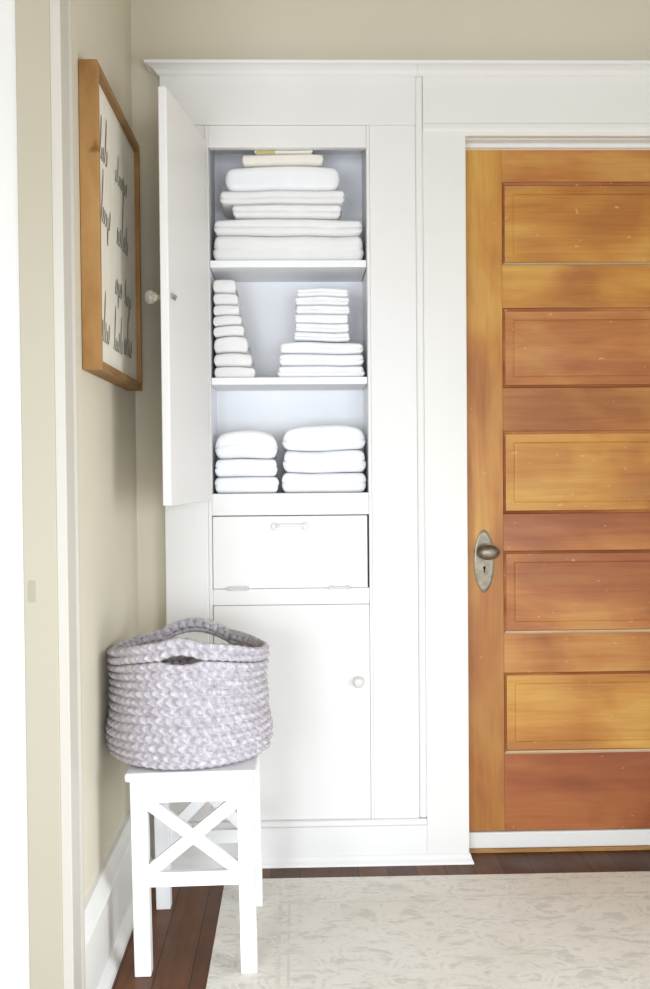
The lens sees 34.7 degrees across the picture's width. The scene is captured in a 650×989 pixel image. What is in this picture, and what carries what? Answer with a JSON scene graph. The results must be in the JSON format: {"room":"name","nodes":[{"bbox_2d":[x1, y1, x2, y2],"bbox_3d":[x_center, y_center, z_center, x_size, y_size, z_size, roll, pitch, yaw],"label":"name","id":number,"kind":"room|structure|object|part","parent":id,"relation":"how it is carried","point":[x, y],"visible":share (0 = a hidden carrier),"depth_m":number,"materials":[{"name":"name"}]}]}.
{"room":"hallway","nodes":[
{"label":"hallway","id":0,"kind":"room"},
{"bbox_2d":[72,0,137,900],"bbox_3d":[-0.577,-0.273,2.565,0.060,2.780,1.030,-1,1,-2],"label":"wall","id":1,"kind":"structure","parent":0,"point":[101,29],"depth_m":2.53,"materials":[{"name":"beige paint"}]},
{"bbox_2d":[15,0,63,988],"bbox_3d":[-0.562,-0.261,2.039,0.066,2.780,0.022,-1,1,-2],"label":"trim","id":2,"kind":"structure","parent":1,"relation":"attached to","point":[32,17],"depth_m":2.04,"materials":[{"name":"beige paint"}]},
{"bbox_3d":[-0.574,0.190,2.040,0.013,0.042,0.002,-1,1,-2],"label":"strike plate","id":3,"kind":"part","parent":2,"relation":"part of","materials":[{"name":"beige paint"}]},
{"bbox_2d":[49,0,85,988],"bbox_3d":[-0.521,-0.263,2.087,0.026,2.780,0.104,-1,1,-2],"label":"trim","id":4,"kind":"structure","parent":1,"relation":"attached to","point":[61,45],"depth_m":2.06,"materials":[{"name":"beige paint"}]},
{"bbox_2d":[78,59,141,390],"bbox_3d":[-0.529,-0.626,2.615,0.042,0.684,0.620,-1,1,-2],"label":"framed sign","id":5,"kind":"object","parent":1,"relation":"attached to","point":[109,152],"visible":1,"depth_m":2.49,"materials":[{"name":"brown wood"}]},
{"bbox_3d":[-0.521,-0.620,2.316,0.042,0.684,0.021,-1,1,-2],"label":"frame","id":6,"kind":"part","parent":5,"relation":"part of","materials":[{"name":"brown wood"}]},
{"bbox_3d":[-0.527,-0.295,2.623,0.042,0.021,0.577,-1,1,-2],"label":"frame rail","id":7,"kind":"part","parent":5,"relation":"part of","materials":[{"name":"brown wood"}]},
{"bbox_3d":[-0.532,-0.958,2.608,0.042,0.021,0.577,-1,1,-2],"label":"frame rail","id":8,"kind":"part","parent":5,"relation":"part of","materials":[{"name":"brown wood"}]},
{"bbox_3d":[-0.538,-0.633,2.915,0.042,0.684,0.021,-1,1,-2],"label":"frame","id":9,"kind":"part","parent":5,"relation":"part of","materials":[{"name":"brown wood"}]},
{"bbox_2d":[84,810,153,988],"bbox_3d":[-0.515,1.000,2.639,0.044,0.230,0.940,-1,1,-2],"label":"baseboard","id":10,"kind":"structure","parent":1,"relation":"attached to","point":[108,905],"depth_m":2.47,"materials":[{"name":"white paint"}]},
{"bbox_2d":[111,850,649,988],"bbox_3d":[-0.284,1.182,0.719,4.650,0.050,5.800,-1,1,-2],"label":"floor","id":11,"kind":"structure","parent":0,"point":[183,935],"depth_m":2.87,"materials":[{"name":"brown wood"}]},
{"bbox_2d":[125,754,262,976],"bbox_3d":[-0.310,0.873,2.616,0.304,0.478,0.434,-1,1,-2],"label":"stool","id":12,"kind":"object","parent":11,"relation":"on","point":[228,788],"visible":0.74,"depth_m":2.41,"materials":[{"name":"white paint"}]},
{"bbox_3d":[-0.428,0.890,2.427,0.038,0.457,0.038,-1,1,-2],"label":"leg","id":13,"kind":"part","parent":12,"relation":"part of","materials":[{"name":"white paint"}]},
{"bbox_3d":[-0.438,0.882,2.799,0.038,0.457,0.038,-1,1,-2],"label":"leg","id":14,"kind":"part","parent":12,"relation":"part of","materials":[{"name":"white paint"}]},
{"bbox_2d":[105,618,273,769],"bbox_3d":[-0.337,0.477,2.581,0.416,0.308,0.416,1,2,43],"label":"basket","id":15,"kind":"object","parent":12,"relation":"on","point":[175,703],"visible":1,"depth_m":2.42,"materials":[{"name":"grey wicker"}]},
{"bbox_3d":[-0.332,0.356,2.394,0.109,0.058,0.032,-1,1,-2],"label":"strap handle","id":16,"kind":"part","parent":15,"relation":"part of","materials":[{"name":"grey wicker"}]},
{"bbox_3d":[-0.343,0.360,2.751,0.197,0.068,0.052,-1,1,-2],"label":"strap handle","id":17,"kind":"part","parent":15,"relation":"part of","materials":[{"name":"grey wicker"}]},
{"bbox_3d":[-0.315,0.644,2.610,0.304,0.021,0.434,-1,1,-2],"label":"seat","id":18,"kind":"part","parent":12,"relation":"part of","materials":[{"name":"white paint"}]},
{"bbox_3d":[-0.182,0.885,2.433,0.038,0.457,0.038,-1,1,-2],"label":"leg","id":19,"kind":"part","parent":12,"relation":"part of","materials":[{"name":"white paint"}]},
{"bbox_3d":[-0.192,0.876,2.805,0.038,0.457,0.038,-1,1,-2],"label":"leg","id":20,"kind":"part","parent":12,"relation":"part of","materials":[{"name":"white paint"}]},
{"bbox_2d":[143,59,473,868],"bbox_3d":[-0.147,-0.077,3.093,0.983,2.357,0.621,-1,1,-29],"label":"linen cabinet","id":21,"kind":"object","parent":11,"relation":"on","point":[333,582],"visible":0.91,"depth_m":3.07,"materials":[{"name":"white paint"}]},
{"bbox_3d":[-0.436,-0.497,2.624,0.034,0.035,0.035,-1,1,-2],"label":"knob","id":22,"kind":"part","parent":21,"relation":"part of","materials":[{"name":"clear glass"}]},
{"bbox_3d":[-0.375,-0.498,2.821,0.022,1.044,0.454,0,1,6],"label":"door","id":23,"kind":"part","parent":21,"relation":"part of","materials":[{"name":"white paint"}]},
{"bbox_2d":[214,367,257,377],"bbox_3d":[-0.271,-0.366,3.191,0.124,0.035,0.200,-1,1,-2],"label":"folded cloth","id":24,"kind":"object","parent":21,"relation":"on","point":[221,372],"visible":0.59,"depth_m":3.09,"materials":[{"name":"white fabric"}]},
{"bbox_2d":[214,353,254,367],"bbox_3d":[-0.276,-0.404,3.188,0.116,0.044,0.196,-1,1,-2],"label":"folded cloth","id":25,"kind":"object","parent":24,"relation":"on","point":[227,359],"visible":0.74,"depth_m":3.09,"materials":[{"name":"white fabric"}]},
{"bbox_2d":[214,336,251,354],"bbox_3d":[-0.282,-0.449,3.194,0.107,0.054,0.193,-1,1,-2],"label":"folded cloth","id":26,"kind":"object","parent":25,"relation":"on","point":[231,344],"visible":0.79,"depth_m":3.10,"materials":[{"name":"white fabric"}]},
{"bbox_2d":[213,325,247,338],"bbox_3d":[-0.288,-0.490,3.189,0.093,0.037,0.200,-1,1,-2],"label":"folded cloth","id":27,"kind":"object","parent":26,"relation":"on","point":[224,331],"visible":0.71,"depth_m":3.09,"materials":[{"name":"white fabric"}]},
{"bbox_2d":[213,315,244,329],"bbox_3d":[-0.292,-0.520,3.187,0.087,0.034,0.198,-1,1,-2],"label":"folded cloth","id":28,"kind":"object","parent":27,"relation":"on","point":[227,320],"visible":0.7,"depth_m":3.09,"materials":[{"name":"white fabric"}]},
{"bbox_2d":[213,305,242,319],"bbox_3d":[-0.296,-0.551,3.187,0.078,0.033,0.192,-1,1,-2],"label":"folded cloth","id":29,"kind":"object","parent":28,"relation":"on","point":[219,310],"visible":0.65,"depth_m":3.09,"materials":[{"name":"white fabric"}]},
{"bbox_2d":[213,294,241,311],"bbox_3d":[-0.297,-0.583,3.184,0.078,0.033,0.199,-1,1,-2],"label":"folded cloth","id":30,"kind":"object","parent":29,"relation":"on","point":[219,299],"visible":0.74,"depth_m":3.09,"materials":[{"name":"white fabric"}]},
{"bbox_2d":[213,280,238,297],"bbox_3d":[-0.301,-0.622,3.187,0.068,0.045,0.195,-1,1,-2],"label":"folded cloth","id":31,"kind":"object","parent":30,"relation":"on","point":[219,286],"visible":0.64,"depth_m":3.09,"materials":[{"name":"white fabric"}]},
{"bbox_2d":[215,477,278,492],"bbox_3d":[-0.236,-0.030,3.195,0.192,0.049,0.204,-1,1,-2],"label":"bath towel","id":32,"kind":"object","parent":21,"relation":"in","point":[222,484],"visible":0.99,"depth_m":3.10,"materials":[{"name":"white fabric"}]},
{"bbox_2d":[215,459,277,476],"bbox_3d":[-0.238,-0.082,3.194,0.187,0.054,0.204,-1,1,-2],"label":"bath towel","id":33,"kind":"object","parent":32,"relation":"on","point":[224,467],"visible":1,"depth_m":3.10,"materials":[{"name":"white fabric"}]},
{"bbox_2d":[215,430,278,458],"bbox_3d":[-0.237,-0.150,3.193,0.188,0.089,0.204,-1,1,-2],"label":"bath towel","id":34,"kind":"object","parent":33,"relation":"on","point":[240,444],"visible":0.97,"depth_m":3.10,"materials":[{"name":"white fabric"}]},
{"bbox_3d":[-0.127,-1.237,3.034,0.790,0.035,0.074,-1,1,-2],"label":"crown moulding","id":35,"kind":"part","parent":21,"relation":"part of","materials":[{"name":"white paint"}]},
{"bbox_2d":[210,260,365,281],"bbox_3d":[-0.111,-0.682,3.187,0.460,0.021,0.242,-1,1,-2],"label":"shelf","id":36,"kind":"object","parent":21,"relation":"attached to","point":[236,270],"depth_m":3.12,"materials":[{"name":"paint"}]},
{"bbox_2d":[213,236,363,259],"bbox_3d":[-0.111,-0.733,3.186,0.450,0.078,0.205,-1,1,-2],"label":"folded blanket","id":37,"kind":"object","parent":21,"relation":"on","point":[226,247],"visible":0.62,"depth_m":3.09,"materials":[{"name":"white fabric"}]},
{"bbox_2d":[214,219,361,236],"bbox_3d":[-0.111,-0.796,3.182,0.443,0.052,0.205,-1,1,-2],"label":"folded blanket","id":38,"kind":"object","parent":37,"relation":"on","point":[245,227],"visible":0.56,"depth_m":3.08,"materials":[{"name":"white fabric"}]},
{"bbox_2d":[232,204,340,219],"bbox_3d":[-0.116,-0.842,3.178,0.325,0.043,0.207,-1,1,-2],"label":"sheet","id":39,"kind":"object","parent":38,"relation":"on","point":[240,212],"visible":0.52,"depth_m":3.08,"materials":[{"name":"white fabric"}]},
{"bbox_2d":[220,191,344,218],"bbox_3d":[-0.129,-0.882,3.181,0.372,0.045,0.204,-1,1,-2],"label":"sheet","id":40,"kind":"object","parent":39,"relation":"on","point":[229,199],"visible":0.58,"depth_m":3.08,"materials":[{"name":"white fabric"}]},
{"bbox_2d":[225,166,339,191],"bbox_3d":[-0.128,-0.940,3.180,0.341,0.077,0.203,-1,1,-2],"label":"quilt","id":41,"kind":"object","parent":40,"relation":"on","point":[274,178],"visible":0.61,"depth_m":3.08,"materials":[{"name":"white fabric"}]},
{"bbox_2d":[242,154,323,167],"bbox_3d":[-0.128,-0.993,3.176,0.243,0.034,0.202,-1,1,-2],"label":"sheet","id":42,"kind":"object","parent":41,"relation":"on","point":[308,160],"visible":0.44,"depth_m":3.08,"materials":[{"name":"beige fabric"}]},
{"bbox_2d":[254,150,312,154],"bbox_3d":[-0.125,-1.019,3.176,0.176,0.023,0.208,-1,1,-2],"label":"folded pillowcase","id":43,"kind":"object","parent":42,"relation":"on","point":[257,152],"visible":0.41,"depth_m":3.08,"materials":[{"name":"beige fabric"}]},
{"bbox_2d":[211,377,366,390],"bbox_3d":[-0.108,-0.339,3.195,0.460,0.021,0.242,-1,1,-2],"label":"shelf","id":44,"kind":"object","parent":21,"relation":"attached to","point":[249,383],"depth_m":3.08,"materials":[{"name":"paint"}]},
{"bbox_3d":[-0.104,-0.050,3.081,0.483,2.062,0.030,-1,1,-2],"label":"frame","id":45,"kind":"part","parent":21,"relation":"part of","materials":[{"name":"white paint"}]},
{"bbox_3d":[-0.103,0.094,3.056,0.114,0.025,0.025,-1,1,-2],"label":"pull handle","id":46,"kind":"part","parent":21,"relation":"part of","materials":[{"name":"white paint"}]},
{"bbox_3d":[-0.102,0.170,3.079,0.456,0.213,0.019,-1,1,-2],"label":"flap door","id":47,"kind":"part","parent":21,"relation":"part of","materials":[{"name":"white paint"}]},
{"bbox_3d":[-0.096,0.645,3.090,0.461,0.638,0.019,-1,1,-2],"label":"door","id":48,"kind":"part","parent":21,"relation":"part of","materials":[{"name":"white paint"}]},
{"bbox_3d":[-0.081,0.977,3.100,0.766,0.021,0.042,-1,1,-2],"label":"rail","id":49,"kind":"part","parent":21,"relation":"part of","materials":[{"name":"white paint"}]},
{"bbox_2d":[277,366,364,376],"bbox_3d":[-0.014,-0.369,3.196,0.262,0.036,0.207,-1,1,-2],"label":"folded hand towel","id":50,"kind":"object","parent":21,"relation":"on","point":[284,371],"visible":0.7,"depth_m":3.10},
{"bbox_2d":[279,354,363,366],"bbox_3d":[-0.013,-0.405,3.193,0.253,0.040,0.204,-1,1,-2],"label":"folded hand towel","id":51,"kind":"object","parent":50,"relation":"on","point":[285,359],"visible":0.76,"depth_m":3.09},
{"bbox_2d":[280,342,362,354],"bbox_3d":[-0.012,-0.442,3.191,0.249,0.044,0.207,-1,1,-2],"label":"folded hand towel","id":52,"kind":"object","parent":51,"relation":"on","point":[290,347],"visible":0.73,"depth_m":3.09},
{"bbox_2d":[294,332,349,342],"bbox_3d":[-0.012,-0.474,3.179,0.168,0.033,0.170,-1,1,-2],"label":"folded washcloth","id":53,"kind":"object","parent":52,"relation":"on","point":[298,336],"visible":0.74,"depth_m":3.10,"materials":[{"name":"white fabric"}]},
{"bbox_2d":[295,323,348,332],"bbox_3d":[-0.011,-0.500,3.179,0.161,0.032,0.170,-1,1,-2],"label":"folded washcloth","id":54,"kind":"object","parent":53,"relation":"on","point":[300,327],"visible":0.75,"depth_m":3.10,"materials":[{"name":"white fabric"}]},
{"bbox_2d":[295,314,347,325],"bbox_3d":[-0.013,-0.526,3.178,0.160,0.029,0.174,-1,1,-2],"label":"folded washcloth","id":55,"kind":"object","parent":54,"relation":"on","point":[299,318],"visible":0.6,"depth_m":3.10,"materials":[{"name":"white fabric"}]},
{"bbox_2d":[296,305,349,314],"bbox_3d":[-0.009,-0.552,3.177,0.161,0.027,0.171,-1,1,-2],"label":"folded washcloth","id":56,"kind":"object","parent":55,"relation":"on","point":[308,309],"visible":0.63,"depth_m":3.10,"materials":[{"name":"white fabric"}]},
{"bbox_2d":[295,296,348,308],"bbox_3d":[-0.011,-0.578,3.177,0.164,0.028,0.169,-1,1,-2],"label":"folded washcloth","id":57,"kind":"object","parent":56,"relation":"on","point":[318,300],"visible":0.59,"depth_m":3.10,"materials":[{"name":"white fabric"}]},
{"bbox_2d":[297,288,347,297],"bbox_3d":[-0.009,-0.603,3.175,0.154,0.028,0.171,-1,1,-2],"label":"folded washcloth","id":58,"kind":"object","parent":57,"relation":"on","point":[311,292],"visible":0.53,"depth_m":3.09,"materials":[{"name":"white fabric"}]},
{"bbox_3d":[-0.010,1.087,3.085,0.905,0.028,0.020,-1,1,-2],"label":"shoe moulding","id":59,"kind":"part","parent":21,"relation":"part of","materials":[{"name":"white paint"}]},
{"bbox_2d":[282,472,365,492],"bbox_3d":[-0.005,-0.038,3.200,0.253,0.062,0.204,-1,1,-2],"label":"bath towel","id":60,"kind":"object","parent":21,"relation":"in","point":[292,482],"visible":0.96,"depth_m":3.10,"materials":[{"name":"white fabric"}]},
{"bbox_2d":[283,450,365,472],"bbox_3d":[-0.004,-0.101,3.199,0.250,0.070,0.204,-1,1,-2],"label":"bath towel","id":61,"kind":"object","parent":60,"relation":"on","point":[340,460],"visible":0.97,"depth_m":3.10,"materials":[{"name":"white fabric"}]},
{"bbox_2d":[282,425,365,450],"bbox_3d":[-0.005,-0.172,3.200,0.252,0.082,0.204,-1,1,-2],"label":"bath towel","id":62,"kind":"object","parent":61,"relation":"on","point":[313,437],"visible":0.94,"depth_m":3.10,"materials":[{"name":"white fabric"}]},
{"bbox_3d":[0.098,0.553,3.069,0.034,0.034,0.030,-1,1,-2],"label":"knob","id":63,"kind":"part","parent":21,"relation":"part of","materials":[{"name":"ceramic"}]},
{"bbox_2d":[206,871,649,988],"bbox_3d":[0.797,1.132,1.305,2.076,0.004,3.414,-1,1,-2],"label":"area rug","id":64,"kind":"object","parent":11,"relation":"on","point":[587,930],"visible":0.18,"depth_m":2.62,"materials":[{"name":"beige carpet"}]},
{"bbox_2d":[130,0,649,858],"bbox_3d":[0.619,-0.296,3.162,2.486,2.780,0.100,-1,1,-2],"label":"wall","id":65,"kind":"structure","parent":0,"point":[160,29],"depth_m":3.08,"materials":[{"name":"beige paint"}]},
{"bbox_2d":[422,126,468,852],"bbox_3d":[0.358,0.006,3.096,0.126,2.182,0.030,-1,1,-2],"label":"trim","id":66,"kind":"structure","parent":65,"relation":"attached to","point":[444,156],"depth_m":3.08,"materials":[{"name":"white paint"}]},
{"bbox_2d":[416,60,649,76],"bbox_3d":[0.817,-1.246,3.059,1.098,0.035,0.074,-1,1,-2],"label":"trim","id":67,"kind":"structure","parent":65,"relation":"attached to","point":[425,68],"depth_m":3.04,"materials":[{"name":"white paint"}]},
{"bbox_2d":[422,77,649,138],"bbox_3d":[0.809,-1.153,3.080,1.046,0.188,0.036,-1,1,-2],"label":"trim","id":68,"kind":"structure","parent":65,"relation":"attached to","point":[471,107],"depth_m":3.06,"materials":[{"name":"white paint"}]},
{"bbox_2d":[465,150,649,830],"bbox_3d":[0.818,-0.007,3.159,0.787,2.071,0.101,-1,1,-2],"label":"door","id":69,"kind":"structure","parent":65,"relation":"in","point":[558,241],"depth_m":3.17,"materials":[{"name":"brown wood"}]},
{"bbox_3d":[0.484,0.203,3.167,0.063,0.192,0.004,-1,1,-2],"label":"lock plate","id":70,"kind":"part","parent":69,"relation":"part of","materials":[{"name":"silver metal"}]},
{"bbox_3d":[0.489,0.173,3.134,0.070,0.046,0.062,-1,1,-2],"label":"knob","id":71,"kind":"part","parent":69,"relation":"part of","materials":[{"name":"silver metal"}]},
{"bbox_3d":[0.811,-0.633,3.178,0.550,0.129,0.035,-1,1,-2],"label":"rail","id":72,"kind":"part","parent":69,"relation":"part of","materials":[{"name":"brown wood"}]},
{"bbox_3d":[0.808,-0.996,3.170,0.550,0.096,0.035,-1,1,-2],"label":"rail","id":73,"kind":"part","parent":69,"relation":"part of","materials":[{"name":"brown wood"}]},
{"bbox_3d":[0.813,-0.447,3.169,0.550,0.242,0.010,-1,1,-2],"label":"panel","id":74,"kind":"part","parent":69,"relation":"part of","materials":[{"name":"brown wood"}]},
{"bbox_3d":[0.810,-0.822,3.160,0.550,0.250,0.010,-1,1,-2],"label":"panel","id":75,"kind":"part","parent":69,"relation":"part of","materials":[{"name":"brown wood"}]},
{"bbox_3d":[0.818,0.113,3.194,0.550,0.113,0.035,-1,1,-2],"label":"rail","id":76,"kind":"part","parent":69,"relation":"part of","materials":[{"name":"brown wood"}]},
{"bbox_3d":[0.815,-0.261,3.186,0.550,0.130,0.035,-1,1,-2],"label":"rail","id":77,"kind":"part","parent":69,"relation":"part of","materials":[{"name":"brown wood"}]},
{"bbox_3d":[0.820,0.296,3.186,0.550,0.253,0.010,-1,1,-2],"label":"panel","id":78,"kind":"part","parent":69,"relation":"part of","materials":[{"name":"brown wood"}]},
{"bbox_3d":[0.816,-0.069,3.177,0.550,0.252,0.010,-1,1,-2],"label":"panel","id":79,"kind":"part","parent":69,"relation":"part of","materials":[{"name":"brown wood"}]},
{"bbox_3d":[0.824,0.909,3.212,0.550,0.236,0.035,-1,1,-2],"label":"rail","id":80,"kind":"part","parent":69,"relation":"part of","materials":[{"name":"brown wood"}]},
{"bbox_3d":[0.821,0.482,3.203,0.550,0.119,0.035,-1,1,-2],"label":"rail","id":81,"kind":"part","parent":69,"relation":"part of","materials":[{"name":"brown wood"}]},
{"bbox_3d":[0.823,0.667,3.194,0.550,0.249,0.010,-1,1,-2],"label":"panel","id":82,"kind":"part","parent":69,"relation":"part of","materials":[{"name":"brown wood"}]},
{"bbox_2d":[465,139,649,149],"bbox_3d":[0.817,-0.003,3.184,0.833,2.189,0.121,-1,1,-2],"label":"trim","id":83,"kind":"structure","parent":65,"relation":"attached to","point":[470,144],"depth_m":3.13,"materials":[{"name":"white paint"}]},
{"bbox_2d":[469,828,649,852],"bbox_3d":[0.825,1.060,3.227,0.795,0.062,0.083,-1,1,-2],"label":"trim","id":84,"kind":"structure","parent":65,"relation":"attached to","point":[613,839],"depth_m":3.19,"materials":[{"name":"white paint"}]},
{"bbox_3d":[-1.627,-0.253,2.071,2.063,2.780,0.080,-1,1,-2],"label":"wall","id":85,"kind":"structure","parent":0,"visible":0},
{"bbox_2d":[0,0,29,988],"bbox_3d":[-1.426,-0.115,2.080,1.663,2.500,0.060,-1,1,-2],"label":"door frame","id":86,"kind":"structure","parent":85,"relation":"in","point":[14,904],"depth_m":2.08,"materials":[{"name":"white paint"}]}
]}

